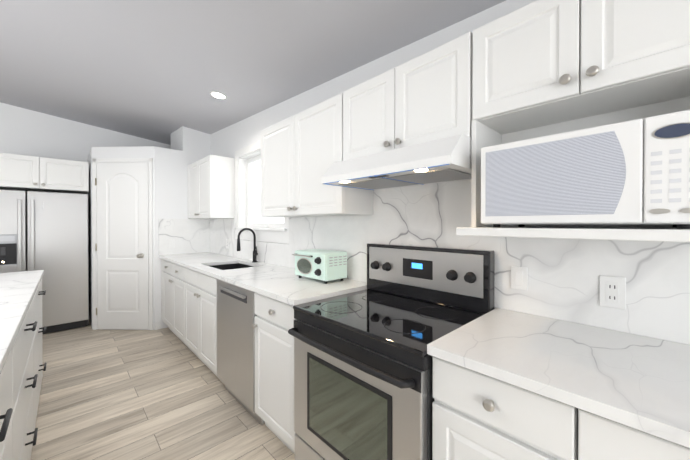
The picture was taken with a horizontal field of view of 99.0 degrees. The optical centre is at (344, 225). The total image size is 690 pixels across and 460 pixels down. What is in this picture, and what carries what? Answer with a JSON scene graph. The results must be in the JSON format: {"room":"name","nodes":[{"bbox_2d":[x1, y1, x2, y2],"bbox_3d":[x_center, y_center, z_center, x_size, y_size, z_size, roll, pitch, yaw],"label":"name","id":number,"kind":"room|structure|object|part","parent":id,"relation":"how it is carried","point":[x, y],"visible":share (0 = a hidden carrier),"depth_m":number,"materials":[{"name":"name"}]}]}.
{"room":"kitchen","nodes":[
{"label":"kitchen","id":0,"kind":"room"},
{"bbox_2d":[0,102,170,193],"bbox_3d":[-4.771,-0.392,3.528,5.035,3.400,0.160,0,0,-44],"label":"wall","id":1,"kind":"structure","parent":0,"point":[24,131],"depth_m":4.09,"materials":[{"name":"white paint"}]},
{"bbox_2d":[0,153,88,193],"bbox_3d":[-3.870,-0.634,3.753,0.888,0.378,0.748,0,0,-44],"label":"upper cabinet","id":2,"kind":"object","parent":1,"relation":"attached to","point":[26,173],"visible":1,"depth_m":3.53,"materials":[{"name":"white wood"}]},
{"bbox_2d":[88,126,210,329],"bbox_3d":[-2.842,-0.346,4.250,1.245,3.300,1.450,0,0,-44],"label":"wall","id":3,"kind":"structure","parent":0,"point":[189,146],"depth_m":3.78,"materials":[{"name":"white paint"}]},
{"bbox_2d":[95,178,96,314],"bbox_3d":[-3.117,0.260,3.692,0.015,1.717,0.015,0,0,-44],"label":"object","id":4,"kind":"structure","parent":3,"relation":"attached to","point":[96,244],"depth_m":3.69,"materials":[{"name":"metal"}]},
{"bbox_2d":[97,162,148,328],"bbox_3d":[-2.783,0.252,3.694,0.471,2.086,0.473,0,0,-44],"label":"pantry door","id":5,"kind":"structure","parent":3,"relation":"in","point":[122,252],"depth_m":3.69,"materials":[{"name":"white wood"}]},
{"bbox_2d":[92,158,160,329],"bbox_3d":[-2.749,0.231,3.714,0.622,2.152,0.563,0,0,-44],"label":"door frame","id":6,"kind":"structure","parent":3,"relation":"attached to","point":[150,200],"depth_m":3.68,"materials":[{"name":"white wood"}]},
{"bbox_2d":[31,319,294,459],"bbox_3d":[-1.733,1.356,0.486,5.235,0.060,8.850,0,0,-44],"label":"floor","id":7,"kind":"structure","parent":0,"point":[162,394],"depth_m":2.15,"materials":[{"name":"brown wood"}]},
{"bbox_2d":[0,279,46,459],"bbox_3d":[-1.942,0.875,1.119,1.068,0.894,3.000,0,0,-44],"label":"kitchen island","id":8,"kind":"object","parent":7,"relation":"on","point":[21,375],"visible":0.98,"depth_m":1.39,"materials":[{"name":"white wood"}]},
{"bbox_2d":[0,270,43,373],"bbox_3d":[-1.962,0.410,1.094,1.069,0.035,3.055,0,0,-44],"label":"island countertop","id":9,"kind":"structure","parent":8,"relation":"on","point":[18,291],"depth_m":1.52,"materials":[{"name":"stone"}]},
{"bbox_2d":[0,189,88,333],"bbox_3d":[-3.844,0.444,3.708,0.910,1.703,0.762,0,0,-44],"label":"refrigerator","id":10,"kind":"object","parent":7,"relation":"on","point":[47,232],"visible":0.69,"depth_m":3.56,"materials":[{"name":"grey metal"}]},
{"bbox_2d":[161,259,192,351],"bbox_3d":[-1.777,0.856,3.573,0.638,0.904,1.005,0,0,-44],"label":"base cabinet","id":11,"kind":"object","parent":7,"relation":"on","point":[174,281],"depth_m":3.31,"materials":[{"name":"white wood"}]},
{"bbox_3d":[-2.079,0.854,3.913,0.608,0.904,0.096,0,0,-44],"label":"base cabinet filler","id":12,"kind":"part","parent":11,"relation":"part of","materials":[{"name":"white wood"}]},
{"bbox_2d":[159,252,689,447],"bbox_3d":[-0.382,0.397,2.107,0.634,0.030,5.048,0,0,-44],"label":"countertop","id":13,"kind":"structure","parent":11,"relation":"on","point":[639,382],"depth_m":0.89,"materials":[{"name":"stone"}]},
{"bbox_2d":[210,263,253,269],"bbox_3d":[-1.101,0.505,2.868,0.400,0.194,0.580,0,0,-44],"label":"sink basin","id":14,"kind":"object","parent":13,"relation":"in","point":[230,266],"visible":0.06,"depth_m":3.11,"materials":[{"name":"black metal"}]},
{"bbox_2d":[237,228,257,261],"bbox_3d":[-0.975,0.198,2.976,0.216,0.356,0.108,0,0,-44],"label":"faucet","id":15,"kind":"object","parent":13,"relation":"on","point":[255,253],"visible":1,"depth_m":3.01,"materials":[{"name":"black metal"}]},
{"bbox_2d":[292,249,346,283],"bbox_3d":[-0.188,0.280,2.095,0.238,0.201,0.356,0,0,-44],"label":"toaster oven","id":16,"kind":"object","parent":13,"relation":"on","point":[325,266],"visible":1,"depth_m":2.00,"materials":[{"name":"green metal"}]},
{"bbox_2d":[184,263,254,375],"bbox_3d":[-1.122,0.860,2.884,0.638,0.904,0.888,0,0,-44],"label":"base cabinet","id":17,"kind":"object","parent":7,"relation":"on","point":[201,315],"visible":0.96,"depth_m":2.63,"materials":[{"name":"white wood"}]},
{"bbox_2d":[217,279,263,424],"bbox_3d":[-0.607,0.865,2.320,0.602,0.900,0.632,0,0,-44],"label":"dishwasher","id":18,"kind":"object","parent":7,"relation":"on","point":[236,314],"visible":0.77,"depth_m":2.08,"materials":[{"name":"grey metal"}]},
{"bbox_2d":[252,290,374,453],"bbox_3d":[-0.205,0.866,1.919,0.638,0.904,0.494,0,0,-44],"label":"base cabinet","id":19,"kind":"object","parent":7,"relation":"on","point":[273,324],"visible":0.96,"depth_m":1.71,"materials":[{"name":"white wood"}]},
{"bbox_2d":[288,243,494,459],"bbox_3d":[0.194,0.718,1.425,0.688,1.205,0.757,0,0,-44],"label":"range","id":20,"kind":"object","parent":7,"relation":"on","point":[362,374],"visible":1,"depth_m":1.30,"materials":[{"name":"grey metal"}]},
{"bbox_2d":[432,356,578,459],"bbox_3d":[0.627,0.871,1.042,0.638,0.904,0.380,0,0,-44],"label":"base cabinet","id":21,"kind":"object","parent":7,"relation":"on","point":[477,415],"visible":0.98,"depth_m":0.84,"materials":[{"name":"white wood"}]},
{"bbox_2d":[578,409,689,459],"bbox_3d":[1.057,0.873,0.590,0.638,0.904,0.860,0,0,-44],"label":"base cabinet","id":22,"kind":"object","parent":7,"relation":"on","point":[601,438],"visible":0.43,"depth_m":0.65,"materials":[{"name":"white wood"}]},
{"bbox_2d":[0,0,505,144],"bbox_3d":[-1.733,-1.406,0.470,5.035,1.125,8.650,0,0,-44],"label":"ceiling","id":23,"kind":"structure","parent":0,"point":[156,70],"depth_m":2.10,"materials":[{"name":"grey paint"}]},
{"bbox_2d":[210,91,226,98],"bbox_3d":[-1.194,-1.231,2.783,0.154,0.026,0.154,0,0,-44],"label":"recessed light","id":24,"kind":"object","parent":23,"relation":"in","point":[218,95],"visible":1,"depth_m":2.77,"materials":[{"name":"white"}]},
{"bbox_2d":[211,0,618,312],"bbox_3d":[0.078,-0.384,2.196,0.160,3.400,8.850,0,0,-44],"label":"wall","id":25,"kind":"structure","parent":0,"point":[229,141],"depth_m":2.19,"materials":[{"name":"white paint"}]},
{"bbox_2d":[188,155,234,218],"bbox_3d":[-1.719,-0.450,3.730,0.328,0.715,0.844,0,0,-44],"label":"upper cabinet","id":26,"kind":"object","parent":25,"relation":"attached to","point":[211,186],"visible":1,"depth_m":3.47,"materials":[{"name":"white wood"}]},
{"bbox_2d":[235,141,288,243],"bbox_3d":[-0.864,-0.363,3.146,0.162,1.052,1.174,0,0,-44],"label":"window","id":27,"kind":"structure","parent":25,"relation":"in","point":[248,191],"depth_m":3.43,"materials":[{"name":"white"}]},
{"bbox_2d":[260,93,372,216],"bbox_3d":[-0.268,-0.434,2.203,0.328,0.720,1.006,0,0,-44],"label":"upper cabinet","id":28,"kind":"object","parent":25,"relation":"attached to","point":[301,152],"visible":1,"depth_m":2.00,"materials":[{"name":"white wood"}]},
{"bbox_2d":[343,32,472,160],"bbox_3d":[0.343,-0.576,1.559,0.328,0.430,0.756,0,0,-44],"label":"upper cabinet","id":29,"kind":"object","parent":25,"relation":"attached to","point":[425,97],"visible":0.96,"depth_m":1.39,"materials":[{"name":"white wood"}]},
{"bbox_2d":[321,134,471,189],"bbox_3d":[0.288,-0.294,1.508,0.437,0.130,0.756,0,0,-44],"label":"range hood","id":30,"kind":"object","parent":29,"relation":"attached to","point":[447,159],"visible":0.94,"depth_m":1.32,"materials":[{"name":"white metal"}]},
{"bbox_2d":[159,179,689,344],"bbox_3d":[-0.382,0.009,2.105,0.634,0.743,5.048,0,0,-44],"label":"backsplash","id":31,"kind":"structure","parent":25,"relation":"attached to","point":[564,279],"depth_m":1.34,"materials":[{"name":"stone"}]},
{"bbox_2d":[511,266,527,289],"bbox_3d":[0.775,0.233,1.313,0.009,0.100,0.066,0,0,-44],"label":"electrical outlet plate","id":32,"kind":"object","parent":31,"relation":"attached to","point":[519,275],"depth_m":1.31,"materials":[{"name":"white plastic"}]},
{"bbox_2d":[600,275,625,309],"bbox_3d":[0.988,0.245,1.090,0.008,0.116,0.072,0,0,-44],"label":"electrical outlet plate","id":33,"kind":"object","parent":31,"relation":"attached to","point":[612,291],"depth_m":1.09,"materials":[{"name":"white plastic"}]},
{"bbox_2d":[456,0,689,241],"bbox_3d":[0.820,-0.375,0.981,0.433,0.824,0.728,0,0,-44],"label":"upper cabinet","id":34,"kind":"object","parent":25,"relation":"attached to","point":[541,68],"visible":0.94,"depth_m":0.98,"materials":[{"name":"white wood"}]},
{"bbox_2d":[481,110,689,228],"bbox_3d":[0.807,-0.139,1.006,0.388,0.290,0.527,0,0,-44],"label":"microwave","id":35,"kind":"object","parent":34,"relation":"in","point":[636,171],"visible":1,"depth_m":0.83,"materials":[{"name":"white plastic"}]}
]}

